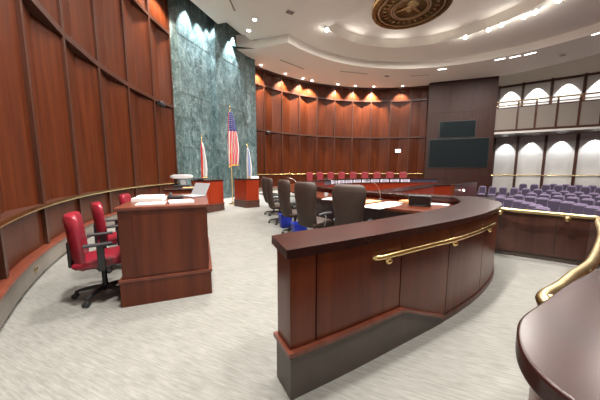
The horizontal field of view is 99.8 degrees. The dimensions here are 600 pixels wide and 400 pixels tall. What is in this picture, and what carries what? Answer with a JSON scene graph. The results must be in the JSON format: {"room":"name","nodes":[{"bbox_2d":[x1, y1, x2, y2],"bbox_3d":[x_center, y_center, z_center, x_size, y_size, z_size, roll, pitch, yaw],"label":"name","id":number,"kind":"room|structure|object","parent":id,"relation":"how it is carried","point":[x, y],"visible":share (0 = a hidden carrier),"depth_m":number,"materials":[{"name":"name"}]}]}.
{"room":"assembly chamber","nodes":[
{"label":"assembly chamber","id":0,"kind":"room"},
{"bbox_2d":[0,0,179,327],"bbox_3d":[-4.525,-3.575,5.887,1.510,8.820,10.680,-2,7,-18],"label":"wall","id":1,"kind":"structure","parent":0,"point":[82,82],"depth_m":5.43,"materials":[{"name":"brown wood"}]},
{"bbox_2d":[168,0,256,197],"bbox_3d":[-4.238,-4.766,13.719,0.942,9.350,6.161,3,7,21],"label":"wall","id":2,"kind":"structure","parent":0,"point":[210,75],"depth_m":12.81,"materials":[{"name":"green stone"}]},
{"bbox_2d":[259,190,294,196],"bbox_3d":[4.199,-0.613,17.987,14.913,0.100,6.468,-2,7,-16],"label":"floor","id":3,"kind":"structure","parent":0,"point":[260,193],"depth_m":15.99,"materials":[{"name":"carpet"}]},
{"bbox_2d":[306,172,312,180],"bbox_3d":[0.787,-1.026,15.381,0.732,1.328,0.658,6,9,43],"label":"chair","id":4,"kind":"object","parent":3,"relation":"on","point":[309,175],"visible":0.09,"depth_m":15.49,"materials":[{"name":"red leather"}]},
{"bbox_2d":[317,172,322,179],"bbox_3d":[1.447,-1.098,15.989,0.658,1.328,0.732,-6,9,-39],"label":"chair","id":5,"kind":"object","parent":3,"relation":"on","point":[319,174],"visible":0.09,"depth_m":16.13,"materials":[{"name":"red leather"}]},
{"bbox_2d":[327,172,333,178],"bbox_3d":[2.172,-1.160,16.518,0.658,1.328,0.732,-4,8,-33],"label":"chair","id":6,"kind":"object","parent":3,"relation":"on","point":[330,175],"visible":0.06,"depth_m":16.68,"materials":[{"name":"red leather"}]},
{"bbox_2d":[338,172,344,178],"bbox_3d":[2.952,-1.213,16.963,0.658,1.328,0.732,-3,8,-27],"label":"chair","id":7,"kind":"object","parent":3,"relation":"on","point":[341,175],"visible":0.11,"depth_m":17.14,"materials":[{"name":"red leather"}]},
{"bbox_2d":[361,172,368,177],"bbox_3d":[4.639,-1.285,17.576,0.658,1.328,0.732,-2,7,-14],"label":"chair","id":8,"kind":"object","parent":3,"relation":"on","point":[363,174],"visible":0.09,"depth_m":17.77,"materials":[{"name":"red leather"}]},
{"bbox_2d":[373,172,380,177],"bbox_3d":[5.524,-1.304,17.737,0.658,1.328,0.732,-1,7,-7],"label":"chair","id":9,"kind":"object","parent":3,"relation":"on","point":[375,174],"visible":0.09,"depth_m":17.93,"materials":[{"name":"red leather"}]},
{"bbox_2d":[386,172,393,177],"bbox_3d":[6.422,-1.311,17.797,0.658,1.328,0.732,0,7,-1],"label":"chair","id":10,"kind":"object","parent":3,"relation":"on","point":[388,174],"visible":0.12,"depth_m":17.99,"materials":[{"name":"red leather"}]},
{"bbox_2d":[399,172,406,177],"bbox_3d":[7.321,-1.306,17.755,0.658,1.328,0.732,1,7,6],"label":"chair","id":11,"kind":"object","parent":3,"relation":"on","point":[401,174],"visible":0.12,"depth_m":17.95,"materials":[{"name":"red leather"}]},
{"bbox_2d":[0,195,595,399],"bbox_3d":[2.250,0.665,10.148,18.500,0.600,26.000,0,7,0],"label":"floor","id":12,"kind":"structure","parent":0,"point":[221,344],"depth_m":2.27,"materials":[{"name":"carpet"}]},
{"bbox_2d":[62,211,120,307],"bbox_3d":[-2.444,0.658,3.119,0.667,1.058,0.680,-5,8,-36],"label":"chair","id":13,"kind":"object","parent":12,"relation":"on","point":[79,258],"visible":0.84,"depth_m":2.88,"materials":[{"name":"red leather"}]},
{"bbox_2d":[90,201,119,272],"bbox_3d":[-2.924,0.546,4.072,0.667,1.058,0.680,-5,9,-38],"label":"chair","id":14,"kind":"object","parent":12,"relation":"on","point":[99,225],"visible":0.35,"depth_m":3.76,"materials":[{"name":"red leather"}]},
{"bbox_2d":[118,193,130,204],"bbox_3d":[-3.444,0.388,5.404,0.667,1.058,0.680,-2,7,-20],"label":"chair","id":15,"kind":"object","parent":12,"relation":"on","point":[123,198],"visible":0.05,"depth_m":5.11,"materials":[{"name":"red leather"}]},
{"bbox_2d":[113,193,211,307],"bbox_3d":[-1.849,0.548,3.692,0.992,1.145,1.592,-3,7,-21],"label":"desk","id":16,"kind":"object","parent":12,"relation":"on","point":[165,253],"visible":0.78,"depth_m":2.96,"materials":[{"name":"brown wood"}]},
{"bbox_2d":[131,196,166,201],"bbox_3d":[-2.015,-0.017,3.394,0.360,0.045,0.280,-2,7,-15],"label":"paper stack","id":17,"kind":"object","parent":16,"relation":"on","point":[139,198],"visible":0.93,"depth_m":3.28,"materials":[{"name":"white paper"}]},
{"bbox_2d":[135,201,165,205],"bbox_3d":[-1.789,0.042,3.037,0.300,0.012,0.220,-3,7,-21],"label":"paper stack","id":18,"kind":"object","parent":16,"relation":"on","point":[164,202],"visible":1,"depth_m":2.99,"materials":[{"name":"white paper"}]},
{"bbox_2d":[167,193,183,198],"bbox_3d":[-1.786,-0.063,3.629,0.200,0.083,0.180,-3,7,-21],"label":"desk phone","id":19,"kind":"object","parent":16,"relation":"on","point":[170,196],"visible":0.99,"depth_m":3.57,"materials":[{"name":"black plastic"}]},
{"bbox_2d":[168,199,193,203],"bbox_3d":[-1.516,0.017,3.216,0.280,0.020,0.300,-4,8,-30],"label":"paper stack","id":20,"kind":"object","parent":16,"relation":"on","point":[179,201],"visible":1,"depth_m":3.12,"materials":[{"name":"white paper"}]},
{"bbox_2d":[184,183,209,197],"bbox_3d":[-1.653,-0.159,3.940,0.340,0.197,0.340,4,8,30],"label":"computer","id":21,"kind":"object","parent":16,"relation":"on","point":[200,189],"visible":0.91,"depth_m":4.01,"materials":[{"name":"grey plastic"}]},
{"bbox_2d":[163,185,194,193],"bbox_3d":[-2.851,0.235,6.366,0.851,1.140,1.481,-2,7,-19],"label":"desk","id":22,"kind":"object","parent":12,"relation":"on","point":[174,190],"visible":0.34,"depth_m":5.66,"materials":[{"name":"brown wood"}]},
{"bbox_2d":[170,174,192,186],"bbox_3d":[-2.966,-0.497,6.340,0.510,0.321,0.300,-2,7,-17],"label":"camera","id":23,"kind":"object","parent":22,"relation":"on","point":[184,177],"visible":0.98,"depth_m":6.25,"materials":[{"name":"plastic"}]},
{"bbox_2d":[201,135,207,177],"bbox_3d":[-4.186,-1.275,10.926,0.348,3.070,0.320,0,7,0],"label":"state flag","id":24,"kind":"object","parent":12,"relation":"on","point":[204,170],"visible":0.93,"depth_m":10.84,"materials":[{"name":"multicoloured fabric"}]},
{"bbox_2d":[190,179,224,212],"bbox_3d":[-3.480,-0.163,9.486,0.686,1.200,1.232,6,9,41],"label":"desk","id":25,"kind":"object","parent":12,"relation":"on","point":[215,197],"visible":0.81,"depth_m":9.46,"materials":[{"name":"red wood"}]},
{"bbox_2d":[228,106,238,204],"bbox_3d":[-2.993,-1.979,11.346,0.514,4.370,0.320,0,7,0],"label":"flag","id":26,"kind":"object","parent":12,"relation":"on","point":[233,145],"visible":0.99,"depth_m":11.26,"materials":[{"name":"multicoloured fabric"}]},
{"bbox_2d":[234,178,259,207],"bbox_3d":[-2.242,-0.331,10.910,1.187,1.200,0.839,6,9,42],"label":"desk","id":27,"kind":"object","parent":12,"relation":"on","point":[246,189],"visible":0.91,"depth_m":10.53,"materials":[{"name":"red wood"}]},
{"bbox_2d":[246,143,251,177],"bbox_3d":[-2.353,-1.190,11.490,0.334,2.770,0.320,0,7,0],"label":"flag","id":28,"kind":"object","parent":12,"relation":"on","point":[249,165],"visible":0.94,"depth_m":11.40,"materials":[{"name":"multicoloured fabric"}]},
{"bbox_2d":[262,177,278,215],"bbox_3d":[-0.957,-0.148,8.800,0.732,1.328,0.658,-1,7,-12],"label":"chair","id":29,"kind":"object","parent":12,"relation":"on","point":[263,178],"visible":0.63,"depth_m":8.56,"materials":[{"name":"grey leather"}]},
{"bbox_2d":[265,178,280,224],"bbox_3d":[-0.638,0.015,7.414,0.732,1.328,0.658,-2,7,-20],"label":"chair","id":30,"kind":"object","parent":12,"relation":"on","point":[268,181],"visible":0.59,"depth_m":7.14,"materials":[{"name":"grey leather"}]},
{"bbox_2d":[278,213,291,227],"bbox_3d":[-0.400,0.558,6.873,0.330,0.380,0.250,-3,7,-23],"label":"waste bin","id":31,"kind":"object","parent":12,"relation":"on","point":[284,221],"visible":0.71,"depth_m":6.78,"materials":[{"name":"blue plastic"}]},
{"bbox_2d":[277,179,296,233],"bbox_3d":[-0.157,0.164,6.156,0.732,1.328,0.658,-4,8,-30],"label":"chair","id":32,"kind":"object","parent":12,"relation":"on","point":[283,186],"visible":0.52,"depth_m":5.86,"materials":[{"name":"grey leather"}]},
{"bbox_2d":[290,222,306,231],"bbox_3d":[-0.020,0.699,5.681,0.330,0.380,0.250,-3,7,-23],"label":"waste bin","id":33,"kind":"object","parent":12,"relation":"on","point":[295,226],"visible":0.3,"depth_m":5.57,"materials":[{"name":"blue plastic"}]},
{"bbox_2d":[294,182,331,228],"bbox_3d":[0.266,0.289,5.093,0.658,1.328,0.732,6,9,44],"label":"chair","id":34,"kind":"object","parent":12,"relation":"on","point":[305,193],"visible":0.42,"depth_m":4.79,"materials":[{"name":"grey leather"}]},
{"bbox_2d":[332,184,372,225],"bbox_3d":[0.871,0.386,4.270,0.658,1.328,0.732,4,8,28],"label":"chair","id":35,"kind":"object","parent":12,"relation":"on","point":[348,200],"visible":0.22,"depth_m":3.90,"materials":[{"name":"brown leather"}]},
{"bbox_2d":[290,178,477,227],"bbox_3d":[2.877,-0.316,11.396,6.491,1.055,14.668,3,7,25],"label":"desk","id":36,"kind":"object","parent":12,"relation":"on","point":[323,186],"visible":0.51,"depth_m":5.88,"materials":[{"name":"red wood"}]},
{"bbox_2d":[290,183,455,212],"bbox_3d":[2.822,-0.698,11.458,6.307,0.040,14.674,3,8,26],"label":"countertop","id":37,"kind":"structure","parent":36,"relation":"on","point":[405,207],"depth_m":4.41,"materials":[{"name":"brown wood"}]},
{"bbox_2d":[365,199,381,203],"bbox_3d":[1.360,0.030,4.988,0.500,0.020,0.280,-6,9,-43],"label":"folder","id":38,"kind":"object","parent":36,"relation":"on","point":[369,201],"visible":0.71,"depth_m":4.91,"materials":[{"name":"brown"}]},
{"bbox_2d":[365,203,401,208],"bbox_3d":[1.440,0.099,4.513,0.800,0.004,0.420,-6,9,-43],"label":"paper stack","id":39,"kind":"object","parent":36,"relation":"on","point":[376,205],"visible":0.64,"depth_m":4.50,"materials":[{"name":"white paper"}]},
{"bbox_2d":[381,201,402,204],"bbox_3d":[1.750,0.054,4.819,0.360,0.012,0.260,-6,9,-40],"label":"paper stack","id":40,"kind":"object","parent":39,"relation":"on","point":[388,202],"visible":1,"depth_m":4.82,"materials":[{"name":"white paper"}]},
{"bbox_2d":[408,194,430,206],"bbox_3d":[2.124,0.006,4.466,0.360,0.200,0.195,5,8,35],"label":"monitor","id":41,"kind":"object","parent":36,"relation":"on","point":[414,200],"visible":1,"depth_m":4.40,"materials":[{"name":"black plastic"}]},
{"bbox_2d":[272,196,501,399],"bbox_3d":[1.581,0.667,3.050,4.394,1.060,0.959,-7,9,-44],"label":"wall","id":42,"kind":"structure","parent":12,"relation":"on","point":[341,309],"depth_m":2.00,"materials":[{"name":"brown wood"}]},
{"bbox_2d":[372,222,496,264],"bbox_3d":[1.542,0.409,2.612,2.344,0.111,0.223,-4,8,-33],"label":"brass handrail","id":43,"kind":"object","parent":42,"relation":"attached to","point":[387,257],"visible":0.89,"depth_m":2.27,"materials":[{"name":"gold metal"}]},
{"bbox_2d":[374,184,450,194],"bbox_3d":[5.101,-0.183,11.364,7.644,0.800,1.092,-7,9,-44],"label":"desk","id":44,"kind":"object","parent":12,"relation":"on","point":[435,189],"visible":0.42,"depth_m":11.83,"materials":[{"name":"red wood"}]},
{"bbox_2d":[450,182,477,196],"bbox_3d":[8.123,-0.372,12.447,3.926,0.920,0.210,-6,9,-43],"label":"wall","id":45,"kind":"structure","parent":12,"relation":"on","point":[470,188],"depth_m":12.12,"materials":[{"name":"brown wood"}]},
{"bbox_2d":[495,211,599,268],"bbox_3d":[4.085,0.619,4.479,1.951,0.820,0.272,5,9,38],"label":"barrier","id":46,"kind":"object","parent":12,"relation":"on","point":[542,237],"visible":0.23,"depth_m":4.33,"materials":[{"name":"brown wood"}]},
{"bbox_2d":[498,207,599,305],"bbox_3d":[2.918,0.410,2.657,1.589,0.204,4.266,4,8,30],"label":"brass handrail","id":47,"kind":"object","parent":46,"relation":"attached to","point":[589,265],"visible":0.72,"depth_m":1.76,"materials":[{"name":"gold metal"}]},
{"bbox_2d":[515,268,599,399],"bbox_3d":[2.947,0.797,1.994,5.460,1.050,0.887,-5,8,-36],"label":"partition wall","id":48,"kind":"structure","parent":12,"relation":"on","point":[557,344],"depth_m":0.74,"materials":[{"name":"brown wood"}]},
{"bbox_2d":[255,65,428,191],"bbox_3d":[3.220,-5.001,19.890,15.139,8.370,2.866,-2,7,-17],"label":"wall","id":49,"kind":"structure","parent":0,"point":[314,128],"depth_m":20.90,"materials":[{"name":"brown wood"}]},
{"bbox_2d":[191,0,599,87],"bbox_3d":[9.000,-8.750,9.037,40.000,1.640,40.000,0,7,0],"label":"ceiling","id":50,"kind":"structure","parent":0,"point":[353,42],"depth_m":14.10,"materials":[{"name":"white paint"}]},
{"bbox_2d":[372,0,452,29],"bbox_3d":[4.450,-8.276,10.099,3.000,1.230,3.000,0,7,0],"label":"ceiling medallion","id":51,"kind":"object","parent":50,"relation":"hanging from","point":[388,14],"visible":1,"depth_m":10.41,"materials":[{"name":"brown metal"}]},
{"bbox_2d":[423,76,498,196],"bbox_3d":[12.460,-4.721,19.950,4.554,9.000,0.730,2,7,19],"label":"wall","id":52,"kind":"structure","parent":0,"point":[475,98],"depth_m":19.40,"materials":[{"name":"brown wood"}]},
{"bbox_2d":[438,120,476,138],"bbox_3d":[12.165,-5.479,19.549,2.500,1.300,0.069,2,7,19],"label":"display screen","id":53,"kind":"object","parent":52,"relation":"attached to","point":[461,128],"visible":1,"depth_m":19.51,"materials":[{"name":"black"}]},
{"bbox_2d":[428,137,489,167],"bbox_3d":[12.306,-3.661,19.714,4.100,2.250,0.072,2,7,19],"label":"projection screen","id":54,"kind":"object","parent":52,"relation":"attached to","point":[457,152],"visible":1,"depth_m":19.65,"materials":[{"name":"black"}]},
{"bbox_2d":[497,92,599,103],"bbox_3d":[18.110,-6.748,16.843,8.859,0.555,0.150,4,8,28],"label":"rail","id":55,"kind":"object","parent":52,"relation":"attached to","point":[536,99],"visible":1,"depth_m":17.23,"materials":[{"name":"gold metal"}]},
{"bbox_2d":[497,96,599,106],"bbox_3d":[18.110,-6.613,16.859,8.859,0.282,0.105,4,8,28],"label":"rail","id":56,"kind":"object","parent":52,"relation":"attached to","point":[596,96],"visible":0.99,"depth_m":17.32,"materials":[{"name":"gold metal"}]},
{"bbox_2d":[476,195,577,265],"bbox_3d":[14.744,0.742,11.543,15.399,0.120,23.183,3,7,23],"label":"floor","id":57,"kind":"structure","parent":0,"point":[489,197],"depth_m":18.91,"materials":[{"name":"carpet"}]},
{"bbox_2d":[477,186,486,198],"bbox_3d":[12.101,-0.442,16.816,0.506,0.975,0.614,6,9,43],"label":"chair","id":58,"kind":"object","parent":57,"relation":"on","point":[482,189],"visible":0.87,"depth_m":16.87,"materials":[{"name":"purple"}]},
{"bbox_2d":[479,187,485,192],"bbox_3d":[12.210,-0.686,16.903,0.326,0.400,0.070,6,9,43],"label":"cushion","id":59,"kind":"object","parent":58,"relation":"on","point":[481,189],"depth_m":16.87,"materials":[{"name":"purple fabric"}]},
{"bbox_2d":[487,186,496,197],"bbox_3d":[12.363,-0.379,16.284,0.614,0.975,0.506,-7,9,-44],"label":"chair","id":60,"kind":"object","parent":57,"relation":"on","point":[492,191],"visible":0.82,"depth_m":16.30,"materials":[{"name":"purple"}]},
{"bbox_2d":[489,187,495,193],"bbox_3d":[12.476,-0.623,16.366,0.070,0.400,0.326,-7,9,-44],"label":"cushion","id":61,"kind":"object","parent":60,"relation":"on","point":[492,190],"depth_m":16.34,"materials":[{"name":"purple fabric"}]},
{"bbox_2d":[494,196,505,206],"bbox_3d":[7.838,0.360,10.020,0.614,0.975,0.506,-4,8,-34],"label":"chair","id":62,"kind":"object","parent":57,"relation":"on","point":[499,198],"visible":0.19,"depth_m":10.04,"materials":[{"name":"purple fabric"}]},
{"bbox_2d":[495,198,504,206],"bbox_3d":[7.969,0.119,10.079,0.070,0.400,0.326,-4,8,-34],"label":"cushion","id":63,"kind":"object","parent":62,"relation":"on","point":[501,200],"depth_m":10.02,"materials":[{"name":"purple fabric"}]},
{"bbox_2d":[497,187,507,197],"bbox_3d":[12.599,-0.315,15.740,0.614,0.975,0.506,-6,9,-42],"label":"chair","id":64,"kind":"object","parent":57,"relation":"on","point":[502,190],"visible":0.83,"depth_m":15.77,"materials":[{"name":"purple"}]},
{"bbox_2d":[499,188,506,193],"bbox_3d":[12.716,-0.558,15.818,0.070,0.400,0.326,-6,9,-42],"label":"cushion","id":65,"kind":"object","parent":64,"relation":"on","point":[501,190],"depth_m":15.80,"materials":[{"name":"purple fabric"}]},
{"bbox_2d":[503,198,515,207],"bbox_3d":[7.720,0.429,9.440,0.614,0.975,0.506,-4,8,-30],"label":"chair","id":66,"kind":"object","parent":57,"relation":"on","point":[507,203],"visible":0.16,"depth_m":9.49,"materials":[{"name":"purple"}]},
{"bbox_2d":[508,187,518,197],"bbox_3d":[12.809,-0.249,15.186,0.614,0.975,0.506,-6,9,-40],"label":"chair","id":67,"kind":"object","parent":57,"relation":"on","point":[513,191],"visible":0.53,"depth_m":15.24,"materials":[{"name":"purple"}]},
{"bbox_2d":[510,188,517,194],"bbox_3d":[12.930,-0.492,15.259,0.070,0.400,0.326,-6,9,-40],"label":"cushion","id":68,"kind":"object","parent":67,"relation":"on","point":[513,191],"depth_m":15.24,"materials":[{"name":"purple fabric"}]},
{"bbox_2d":[511,200,525,208],"bbox_3d":[7.553,0.496,8.873,0.614,0.975,0.506,-3,8,-26],"label":"chair","id":69,"kind":"object","parent":57,"relation":"on","point":[516,204],"visible":0.11,"depth_m":8.92,"materials":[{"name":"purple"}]},
{"bbox_2d":[512,201,522,208],"bbox_3d":[7.694,0.257,8.915,0.070,0.400,0.326,-3,8,-26],"label":"cushion","id":70,"kind":"object","parent":69,"relation":"on","point":[516,204],"depth_m":8.92,"materials":[{"name":"purple fabric"}]},
{"bbox_2d":[513,194,524,199],"bbox_3d":[9.261,0.265,10.831,0.614,0.975,0.506,-4,8,-33],"label":"chair","id":71,"kind":"object","parent":57,"relation":"on","point":[517,196],"visible":0.19,"depth_m":10.84,"materials":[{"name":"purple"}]},
{"bbox_2d":[519,188,530,196],"bbox_3d":[12.992,-0.183,14.622,0.614,0.975,0.506,-5,9,-38],"label":"chair","id":72,"kind":"object","parent":57,"relation":"on","point":[524,191],"visible":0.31,"depth_m":14.69,"materials":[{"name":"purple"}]},
{"bbox_2d":[521,189,528,195],"bbox_3d":[13.116,-0.425,14.691,0.070,0.400,0.326,-5,9,-38],"label":"cushion","id":73,"kind":"object","parent":72,"relation":"on","point":[524,191],"depth_m":14.69,"materials":[{"name":"purple fabric"}]},
{"bbox_2d":[520,202,534,209],"bbox_3d":[7.337,0.561,8.323,0.614,0.975,0.506,-3,7,-22],"label":"chair","id":74,"kind":"object","parent":57,"relation":"on","point":[523,205],"visible":0.12,"depth_m":8.36,"materials":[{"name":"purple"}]},
{"bbox_2d":[520,203,530,209],"bbox_3d":[7.483,0.323,8.355,0.070,0.400,0.326,-3,7,-22],"label":"cushion","id":75,"kind":"object","parent":74,"relation":"on","point":[523,205],"depth_m":8.37,"materials":[{"name":"purple fabric"}]},
{"bbox_2d":[524,196,536,202],"bbox_3d":[9.221,0.334,10.241,0.614,0.975,0.506,-4,8,-30],"label":"chair","id":76,"kind":"object","parent":57,"relation":"on","point":[527,198],"visible":0.2,"depth_m":10.25,"materials":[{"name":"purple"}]},
{"bbox_2d":[527,204,541,209],"bbox_3d":[7.075,0.623,7.793,0.614,0.975,0.506,-2,7,-18],"label":"chair","id":77,"kind":"object","parent":57,"relation":"on","point":[529,207],"visible":0.12,"depth_m":7.83,"materials":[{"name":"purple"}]},
{"bbox_2d":[527,205,537,209],"bbox_3d":[7.225,0.387,7.814,0.070,0.400,0.326,-2,7,-18],"label":"cushion","id":78,"kind":"object","parent":77,"relation":"on","point":[530,207],"depth_m":7.85,"materials":[{"name":"purple fabric"}]},
{"bbox_2d":[533,189,542,198],"bbox_3d":[13.147,-0.116,14.051,0.614,0.975,0.506,-5,8,-35],"label":"chair","id":79,"kind":"object","parent":57,"relation":"on","point":[538,192],"visible":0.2,"depth_m":14.06,"materials":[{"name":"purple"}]},
{"bbox_2d":[534,190,541,196],"bbox_3d":[13.276,-0.357,14.115,0.070,0.400,0.326,-5,8,-35],"label":"cushion","id":80,"kind":"object","parent":79,"relation":"on","point":[538,192],"depth_m":14.06,"materials":[{"name":"purple fabric"}]},
{"bbox_2d":[535,197,548,206],"bbox_3d":[9.138,0.403,9.656,0.614,0.975,0.506,-3,8,-26],"label":"chair","id":81,"kind":"object","parent":57,"relation":"on","point":[542,201],"visible":0.22,"depth_m":9.64,"materials":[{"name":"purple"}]},
{"bbox_2d":[536,199,547,206],"bbox_3d":[9.279,0.164,9.699,0.070,0.400,0.326,-3,8,-26],"label":"cushion","id":82,"kind":"object","parent":81,"relation":"on","point":[543,202],"depth_m":9.64,"materials":[{"name":"purple fabric"}]},
{"bbox_2d":[533,206,550,211],"bbox_3d":[6.767,0.683,7.288,0.614,0.975,0.506,-2,7,-14],"label":"chair","id":83,"kind":"object","parent":57,"relation":"on","point":[539,208],"visible":0.1,"depth_m":7.25,"materials":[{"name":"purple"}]},
{"bbox_2d":[533,208,546,210],"bbox_3d":[6.920,0.448,7.298,0.070,0.400,0.326,-2,7,-14],"label":"cushion","id":84,"kind":"object","parent":83,"relation":"on","point":[538,209],"depth_m":7.26,"materials":[{"name":"purple fabric"}]},
{"bbox_2d":[538,194,550,199],"bbox_3d":[10.661,0.229,11.133,0.614,0.975,0.506,-4,8,-30],"label":"chair","id":85,"kind":"object","parent":57,"relation":"on","point":[540,195],"visible":0.16,"depth_m":11.12,"materials":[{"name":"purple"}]},
{"bbox_2d":[547,199,561,211],"bbox_3d":[9.012,0.471,9.079,0.614,0.975,0.506,-3,7,-23],"label":"chair","id":86,"kind":"object","parent":57,"relation":"on","point":[553,204],"visible":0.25,"depth_m":9.09,"materials":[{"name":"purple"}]},
{"bbox_2d":[548,201,559,211],"bbox_3d":[9.158,0.233,9.113,0.070,0.400,0.326,-3,7,-23],"label":"cushion","id":87,"kind":"object","parent":86,"relation":"on","point":[553,205],"depth_m":9.08,"materials":[{"name":"purple fabric"}]},
{"bbox_2d":[552,195,564,201],"bbox_3d":[10.645,0.299,10.542,0.614,0.975,0.506,-3,8,-27],"label":"chair","id":88,"kind":"object","parent":57,"relation":"on","point":[560,197],"visible":0.23,"depth_m":10.53,"materials":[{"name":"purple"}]},
{"bbox_2d":[552,201,574,212],"bbox_3d":[8.846,0.538,8.512,0.614,0.975,0.506,-2,7,-19],"label":"chair","id":89,"kind":"object","parent":57,"relation":"on","point":[565,206],"visible":0.26,"depth_m":8.52,"materials":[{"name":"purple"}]},
{"bbox_2d":[559,203,572,212],"bbox_3d":[8.995,0.301,8.536,0.070,0.400,0.326,-2,7,-19],"label":"cushion","id":90,"kind":"object","parent":89,"relation":"on","point":[564,207],"depth_m":8.52,"materials":[{"name":"purple fabric"}]},
{"bbox_2d":[564,193,576,199],"bbox_3d":[12.103,0.194,11.431,0.614,0.975,0.506,-4,8,-28],"label":"chair","id":91,"kind":"object","parent":57,"relation":"on","point":[567,195],"visible":0.2,"depth_m":11.47,"materials":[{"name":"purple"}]},
{"bbox_2d":[565,197,579,203],"bbox_3d":[10.592,0.368,9.953,0.614,0.975,0.506,-3,7,-24],"label":"chair","id":92,"kind":"object","parent":57,"relation":"on","point":[573,199],"visible":0.23,"depth_m":9.90,"materials":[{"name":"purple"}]},
{"bbox_2d":[566,198,577,203],"bbox_3d":[10.736,0.130,9.990,0.070,0.400,0.326,-3,7,-24],"label":"cushion","id":93,"kind":"object","parent":92,"relation":"on","point":[575,200],"depth_m":9.91,"materials":[{"name":"purple fabric"}]},
{"bbox_2d":[570,203,587,214],"bbox_3d":[8.638,0.604,7.959,0.614,0.975,0.506,-2,7,-15],"label":"chair","id":94,"kind":"object","parent":57,"relation":"on","point":[577,208],"visible":0.2,"depth_m":7.96,"materials":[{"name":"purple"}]},
{"bbox_2d":[571,205,585,214],"bbox_3d":[8.790,0.368,7.973,0.070,0.400,0.326,-2,7,-15],"label":"cushion","id":95,"kind":"object","parent":94,"relation":"on","point":[576,209],"depth_m":7.96,"materials":[{"name":"purple fabric"}]},
{"bbox_2d":[579,194,591,199],"bbox_3d":[12.105,0.264,10.839,0.614,0.975,0.506,-3,7,-25],"label":"chair","id":96,"kind":"object","parent":57,"relation":"on","point":[583,196],"visible":0.12,"depth_m":10.87,"materials":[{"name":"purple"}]},
{"bbox_2d":[580,198,595,205],"bbox_3d":[10.503,0.437,9.369,0.614,0.975,0.506,-3,7,-21],"label":"chair","id":97,"kind":"object","parent":57,"relation":"on","point":[590,202],"visible":0.22,"depth_m":9.32,"materials":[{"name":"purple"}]},
{"bbox_2d":[580,200,592,205],"bbox_3d":[10.650,0.200,9.397,0.070,0.400,0.326,-3,7,-21],"label":"cushion","id":98,"kind":"object","parent":97,"relation":"on","point":[589,202],"depth_m":9.33,"materials":[{"name":"purple fabric"}]},
{"bbox_2d":[582,206,599,214],"bbox_3d":[8.391,0.667,7.422,0.614,0.975,0.506,-1,7,-11],"label":"chair","id":99,"kind":"object","parent":57,"relation":"on","point":[589,210],"visible":0.11,"depth_m":7.42,"materials":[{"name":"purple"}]},
{"bbox_2d":[490,53,599,193],"bbox_3d":[19.267,-5.394,19.250,10.712,10.500,0.340,5,8,35],"label":"wall","id":100,"kind":"structure","parent":0,"point":[566,154],"depth_m":19.30,"materials":[{"name":"white paint"}]},
{"bbox_2d":[491,174,599,176],"bbox_3d":[19.180,-1.894,19.540,10.712,0.120,0.240,5,8,35],"label":"wall rail","id":101,"kind":"object","parent":100,"relation":"attached to","point":[502,174],"visible":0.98,"depth_m":19.45,"materials":[{"name":"gold metal"}]},
{"bbox_2d":[494,96,599,137],"bbox_3d":[18.343,-5.876,17.898,10.712,2.175,3.107,5,8,35],"label":"balcony","id":102,"kind":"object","parent":100,"relation":"attached to","point":[574,117],"depth_m":17.50,"materials":[{"name":"beige paint"}]},
{"bbox_3d":[15.165,0.367,13.741,2.568,0.250,7.362,0,7,0],"label":"floor","id":103,"kind":"structure","parent":0,"visible":0},
{"bbox_2d":[519,183,526,192],"bbox_3d":[14.458,-0.580,16.449,0.614,0.975,0.506,-6,9,-40],"label":"chair","id":104,"kind":"object","parent":103,"relation":"on","point":[522,185],"visible":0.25,"depth_m":16.51,"materials":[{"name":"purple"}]},
{"bbox_2d":[519,184,525,189],"bbox_3d":[14.579,-0.823,16.522,0.070,0.400,0.326,-6,9,-40],"label":"cushion","id":105,"kind":"object","parent":104,"relation":"on","point":[521,186],"depth_m":16.52,"materials":[{"name":"purple fabric"}]},
{"bbox_2d":[530,184,538,192],"bbox_3d":[14.669,-0.514,15.895,0.614,0.975,0.506,-5,9,-38],"label":"chair","id":106,"kind":"object","parent":103,"relation":"on","point":[533,187],"visible":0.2,"depth_m":15.95,"materials":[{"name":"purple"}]},
{"bbox_2d":[530,185,537,190],"bbox_3d":[14.794,-0.757,15.964,0.070,0.400,0.326,-5,9,-38],"label":"cushion","id":107,"kind":"object","parent":106,"relation":"on","point":[532,187],"depth_m":15.95,"materials":[{"name":"purple fabric"}]},
{"bbox_2d":[541,184,550,193],"bbox_3d":[14.857,-0.448,15.332,0.614,0.975,0.506,-5,8,-36],"label":"chair","id":108,"kind":"object","parent":103,"relation":"on","point":[545,187],"visible":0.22,"depth_m":15.38,"materials":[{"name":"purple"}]},
{"bbox_2d":[542,185,549,191],"bbox_3d":[14.985,-0.690,15.397,0.070,0.400,0.326,-5,8,-36],"label":"cushion","id":109,"kind":"object","parent":108,"relation":"on","point":[544,187],"depth_m":15.37,"materials":[{"name":"purple fabric"}]},
{"bbox_2d":[553,185,563,191],"bbox_3d":[15.021,-0.381,14.763,0.614,0.975,0.506,-4,8,-34],"label":"chair","id":110,"kind":"object","parent":103,"relation":"on","point":[557,188],"visible":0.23,"depth_m":14.78,"materials":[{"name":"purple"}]},
{"bbox_2d":[554,186,561,191],"bbox_3d":[15.152,-0.622,14.823,0.070,0.400,0.326,-4,8,-34],"label":"cushion","id":111,"kind":"object","parent":110,"relation":"on","point":[557,188],"depth_m":14.79,"materials":[{"name":"purple fabric"}]},
{"bbox_2d":[566,186,576,192],"bbox_3d":[15.162,-0.313,14.187,0.614,0.975,0.506,-4,8,-31],"label":"chair","id":112,"kind":"object","parent":103,"relation":"on","point":[571,189],"visible":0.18,"depth_m":14.20,"materials":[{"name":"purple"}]},
{"bbox_2d":[579,186,590,194],"bbox_3d":[15.279,-0.244,13.607,0.614,0.975,0.506,-4,8,-29],"label":"chair","id":113,"kind":"object","parent":103,"relation":"on","point":[586,189],"visible":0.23,"depth_m":13.61,"materials":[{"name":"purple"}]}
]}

